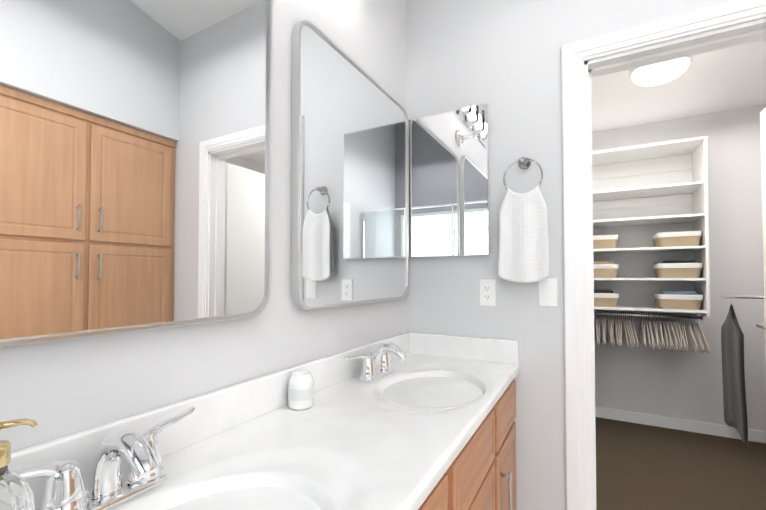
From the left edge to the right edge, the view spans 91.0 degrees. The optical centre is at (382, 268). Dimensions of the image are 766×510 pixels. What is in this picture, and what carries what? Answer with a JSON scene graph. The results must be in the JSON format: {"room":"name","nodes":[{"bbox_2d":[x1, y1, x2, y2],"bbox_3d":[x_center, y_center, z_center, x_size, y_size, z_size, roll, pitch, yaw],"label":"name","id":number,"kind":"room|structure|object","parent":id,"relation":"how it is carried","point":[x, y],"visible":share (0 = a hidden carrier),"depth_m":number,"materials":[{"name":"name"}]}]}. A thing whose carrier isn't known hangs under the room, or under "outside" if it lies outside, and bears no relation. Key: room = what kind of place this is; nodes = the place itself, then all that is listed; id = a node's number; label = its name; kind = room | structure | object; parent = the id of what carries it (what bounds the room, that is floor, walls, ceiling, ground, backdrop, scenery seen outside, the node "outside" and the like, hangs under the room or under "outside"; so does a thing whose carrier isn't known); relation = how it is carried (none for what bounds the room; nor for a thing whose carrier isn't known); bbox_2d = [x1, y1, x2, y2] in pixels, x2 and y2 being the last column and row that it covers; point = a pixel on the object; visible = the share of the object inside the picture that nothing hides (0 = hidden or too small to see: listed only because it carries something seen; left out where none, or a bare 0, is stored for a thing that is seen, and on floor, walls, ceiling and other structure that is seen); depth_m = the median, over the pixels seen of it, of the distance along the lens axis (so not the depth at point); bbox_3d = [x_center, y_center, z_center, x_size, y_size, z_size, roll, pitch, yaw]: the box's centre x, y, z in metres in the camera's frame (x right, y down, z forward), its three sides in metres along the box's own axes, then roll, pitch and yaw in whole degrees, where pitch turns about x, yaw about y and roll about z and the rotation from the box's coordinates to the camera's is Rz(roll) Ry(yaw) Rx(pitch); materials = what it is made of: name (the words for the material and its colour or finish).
{"room":"bathroom","nodes":[
{"label":"bathroom","id":0,"kind":"room"},
{"bbox_2d":[0,0,732,509],"bbox_3d":[0.752,-0.745,0.641,2.560,3.900,5.840,-1,-1,29],"label":"wall","id":1,"kind":"structure","parent":0,"point":[422,58],"depth_m":1.56,"materials":[{"name":"white paint"}]},
{"bbox_2d":[0,0,271,347],"bbox_3d":[-0.599,-0.374,0.548,0.029,0.984,1.155,-1,-1,29],"label":"mirror","id":2,"kind":"object","parent":1,"relation":"attached to","point":[135,163],"visible":0.98,"depth_m":0.73,"materials":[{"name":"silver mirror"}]},
{"bbox_2d":[290,20,408,309],"bbox_3d":[-0.077,-0.323,1.502,0.029,0.922,0.803,-1,-1,29],"label":"mirror","id":3,"kind":"object","parent":1,"relation":"attached to","point":[349,182],"visible":1,"depth_m":1.37,"materials":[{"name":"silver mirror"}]},
{"bbox_2d":[409,103,489,256],"bbox_3d":[0.301,-0.399,1.779,0.394,0.682,0.023,-1,-1,29],"label":"mirror","id":4,"kind":"object","parent":1,"relation":"attached to","point":[449,195],"visible":0.92,"depth_m":1.76,"materials":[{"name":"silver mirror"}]},
{"bbox_2d":[479,280,495,305],"bbox_3d":[0.467,0.108,1.686,0.072,0.118,0.008,-1,-1,29],"label":"electrical outlet plate","id":5,"kind":"object","parent":1,"relation":"attached to","point":[487,292],"visible":1,"depth_m":1.68,"materials":[{"name":"white plastic"}]},
{"bbox_2d":[498,157,549,282],"bbox_3d":[0.592,-0.210,1.586,0.200,0.540,0.075,-1,-1,29],"label":"towel ring","id":6,"kind":"object","parent":1,"relation":"attached to","point":[524,254],"visible":1,"depth_m":1.55,"materials":[{"name":"white fabric"}]},
{"bbox_2d":[538,278,556,306],"bbox_3d":[0.685,0.099,1.565,0.072,0.118,0.011,-1,-1,29],"label":"switch plate","id":7,"kind":"object","parent":1,"relation":"attached to","point":[547,290],"visible":0.92,"depth_m":1.56,"materials":[{"name":"white plastic"}]},
{"bbox_2d":[561,0,765,509],"bbox_3d":[1.181,0.150,1.371,0.936,2.143,0.163,-1,-1,29],"label":"door frame","id":8,"kind":"structure","parent":1,"relation":"attached to","point":[715,27],"depth_m":1.50,"materials":[{"name":"white wood"}]},
{"bbox_2d":[756,107,765,366],"bbox_3d":[1.775,0.204,1.582,0.147,2.027,0.735,-1,-1,29],"label":"closet door leaf","id":9,"kind":"structure","parent":1,"relation":"in","point":[763,155],"depth_m":1.90,"materials":[{"name":"white wood"}]},
{"bbox_2d":[591,39,765,132],"bbox_3d":[1.679,-1.240,2.265,2.400,0.080,1.880,-1,-1,29],"label":"ceiling","id":10,"kind":"structure","parent":0,"point":[726,79],"depth_m":2.54,"materials":[{"name":"white paint"}]},
{"bbox_2d":[629,56,691,85],"bbox_3d":[1.643,-1.156,2.238,0.300,0.088,0.300,-1,-1,29],"label":"closet ceiling light","id":11,"kind":"object","parent":10,"relation":"attached to","point":[659,73],"visible":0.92,"depth_m":2.18,"materials":[{"name":"white glass"}]},
{"bbox_2d":[592,105,765,430],"bbox_3d":[2.212,-0.042,3.089,2.520,2.600,0.120,-1,-1,29],"label":"wall","id":12,"kind":"structure","parent":0,"point":[679,384],"depth_m":2.88,"materials":[{"name":"white paint"}]},
{"bbox_2d":[595,407,765,442],"bbox_3d":[2.128,1.214,3.029,2.394,0.085,0.016,-1,-1,29],"label":"baseboard","id":13,"kind":"structure","parent":12,"relation":"attached to","point":[688,425],"depth_m":2.92,"materials":[{"name":"white wood"}]},
{"bbox_2d":[595,417,765,509],"bbox_3d":[1.679,1.264,2.212,2.640,0.050,2.120,-1,-1,29],"label":"floor","id":14,"kind":"structure","parent":0,"point":[643,467],"depth_m":2.32,"materials":[{"name":"brown carpet"}]},
{"bbox_3d":[0.244,1.210,-0.331,2.560,0.050,3.720,-1,-1,29],"label":"floor","id":15,"kind":"structure","parent":0,"visible":0},
{"bbox_2d":[86,356,519,509],"bbox_3d":[-0.074,0.818,0.929,0.556,0.786,1.824,-1,-1,29],"label":"bathroom vanity","id":16,"kind":"object","parent":15,"relation":"on","point":[428,423],"depth_m":0.87,"materials":[{"name":"stone"}]},
{"bbox_2d":[0,418,37,509],"bbox_3d":[-0.473,0.285,0.452,0.081,0.198,0.083,-1,-1,29],"label":"soap dispenser","id":17,"kind":"object","parent":16,"relation":"on","point":[16,492],"visible":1,"depth_m":0.46,"materials":[{"name":"clear glass"}]},
{"bbox_2d":[12,406,194,509],"bbox_3d":[-0.422,0.325,0.611,0.163,0.124,0.351,-1,-1,29],"label":"faucet","id":18,"kind":"object","parent":16,"relation":"on","point":[109,487],"visible":0.98,"depth_m":0.60,"materials":[{"name":"silver metal"}]},
{"bbox_2d":[288,371,313,409],"bbox_3d":[-0.236,0.349,1.087,0.073,0.096,0.073,-1,-1,29],"label":"candle jar","id":19,"kind":"object","parent":16,"relation":"on","point":[300,390],"visible":1,"depth_m":1.06,"materials":[{"name":"white"}]},
{"bbox_2d":[343,341,406,380],"bbox_3d":[0.016,0.342,1.412,0.163,0.124,0.351,-1,-1,29],"label":"faucet","id":20,"kind":"object","parent":16,"relation":"on","point":[376,364],"visible":1,"depth_m":1.38,"materials":[{"name":"silver metal"}]},
{"bbox_3d":[1.680,0.020,2.238,2.400,2.440,1.880,-1,-1,29],"label":"closet","id":21,"kind":"object","parent":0,"visible":0},
{"bbox_2d":[592,136,709,316],"bbox_3d":[1.971,-0.285,2.948,0.826,1.250,0.364,-1,-1,29],"label":"shelf unit","id":22,"kind":"object","parent":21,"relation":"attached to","point":[659,183],"visible":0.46,"depth_m":2.94,"materials":[{"name":"white wood"}]},
{"bbox_2d":[593,235,617,248],"bbox_3d":[1.746,-0.204,3.052,0.260,0.105,0.289,-1,-1,29],"label":"basket","id":23,"kind":"object","parent":22,"relation":"on","point":[604,241],"visible":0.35,"depth_m":2.91,"materials":[{"name":"white wicker"}]},
{"bbox_2d":[594,261,617,277],"bbox_3d":[1.746,0.009,3.048,0.260,0.129,0.289,-1,-1,29],"label":"basket","id":24,"kind":"object","parent":22,"relation":"on","point":[605,269],"visible":0.56,"depth_m":2.91,"materials":[{"name":"white wicker"}]},
{"bbox_2d":[594,289,618,306],"bbox_3d":[1.746,0.234,3.043,0.260,0.129,0.289,-1,-1,29],"label":"basket","id":25,"kind":"object","parent":22,"relation":"on","point":[606,297],"visible":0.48,"depth_m":2.91,"materials":[{"name":"white"}]},
{"bbox_2d":[594,311,709,352],"bbox_3d":[1.942,0.455,2.878,0.780,0.248,0.441,-1,-1,29],"label":"hanging clothes","id":26,"kind":"object","parent":22,"relation":"attached to","point":[676,336],"visible":0.9,"depth_m":2.77,"materials":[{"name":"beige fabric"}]},
{"bbox_2d":[652,231,701,246],"bbox_3d":[2.186,-0.209,2.812,0.260,0.105,0.289,-1,-1,29],"label":"basket","id":27,"kind":"object","parent":22,"relation":"on","point":[674,239],"visible":0.79,"depth_m":2.70,"materials":[{"name":"white wicker"}]},
{"bbox_2d":[653,260,702,277],"bbox_3d":[2.186,0.004,2.807,0.260,0.129,0.289,-1,-1,29],"label":"basket","id":28,"kind":"object","parent":22,"relation":"on","point":[677,269],"visible":1,"depth_m":2.70,"materials":[{"name":"white wicker"}]},
{"bbox_2d":[653,290,702,309],"bbox_3d":[2.186,0.228,2.802,0.260,0.129,0.289,-1,-1,29],"label":"basket","id":29,"kind":"object","parent":22,"relation":"on","point":[679,299],"visible":0.98,"depth_m":2.69,"materials":[{"name":"white"}]},
{"bbox_2d":[720,295,763,444],"bbox_3d":[1.969,0.164,2.766,2.392,2.057,0.667,-1,-1,29],"label":"hanging clothes","id":30,"kind":"object","parent":21,"relation":"hanging from","point":[733,380],"visible":0.02,"depth_m":2.54,"materials":[{"name":"grey fabric"}]}
]}

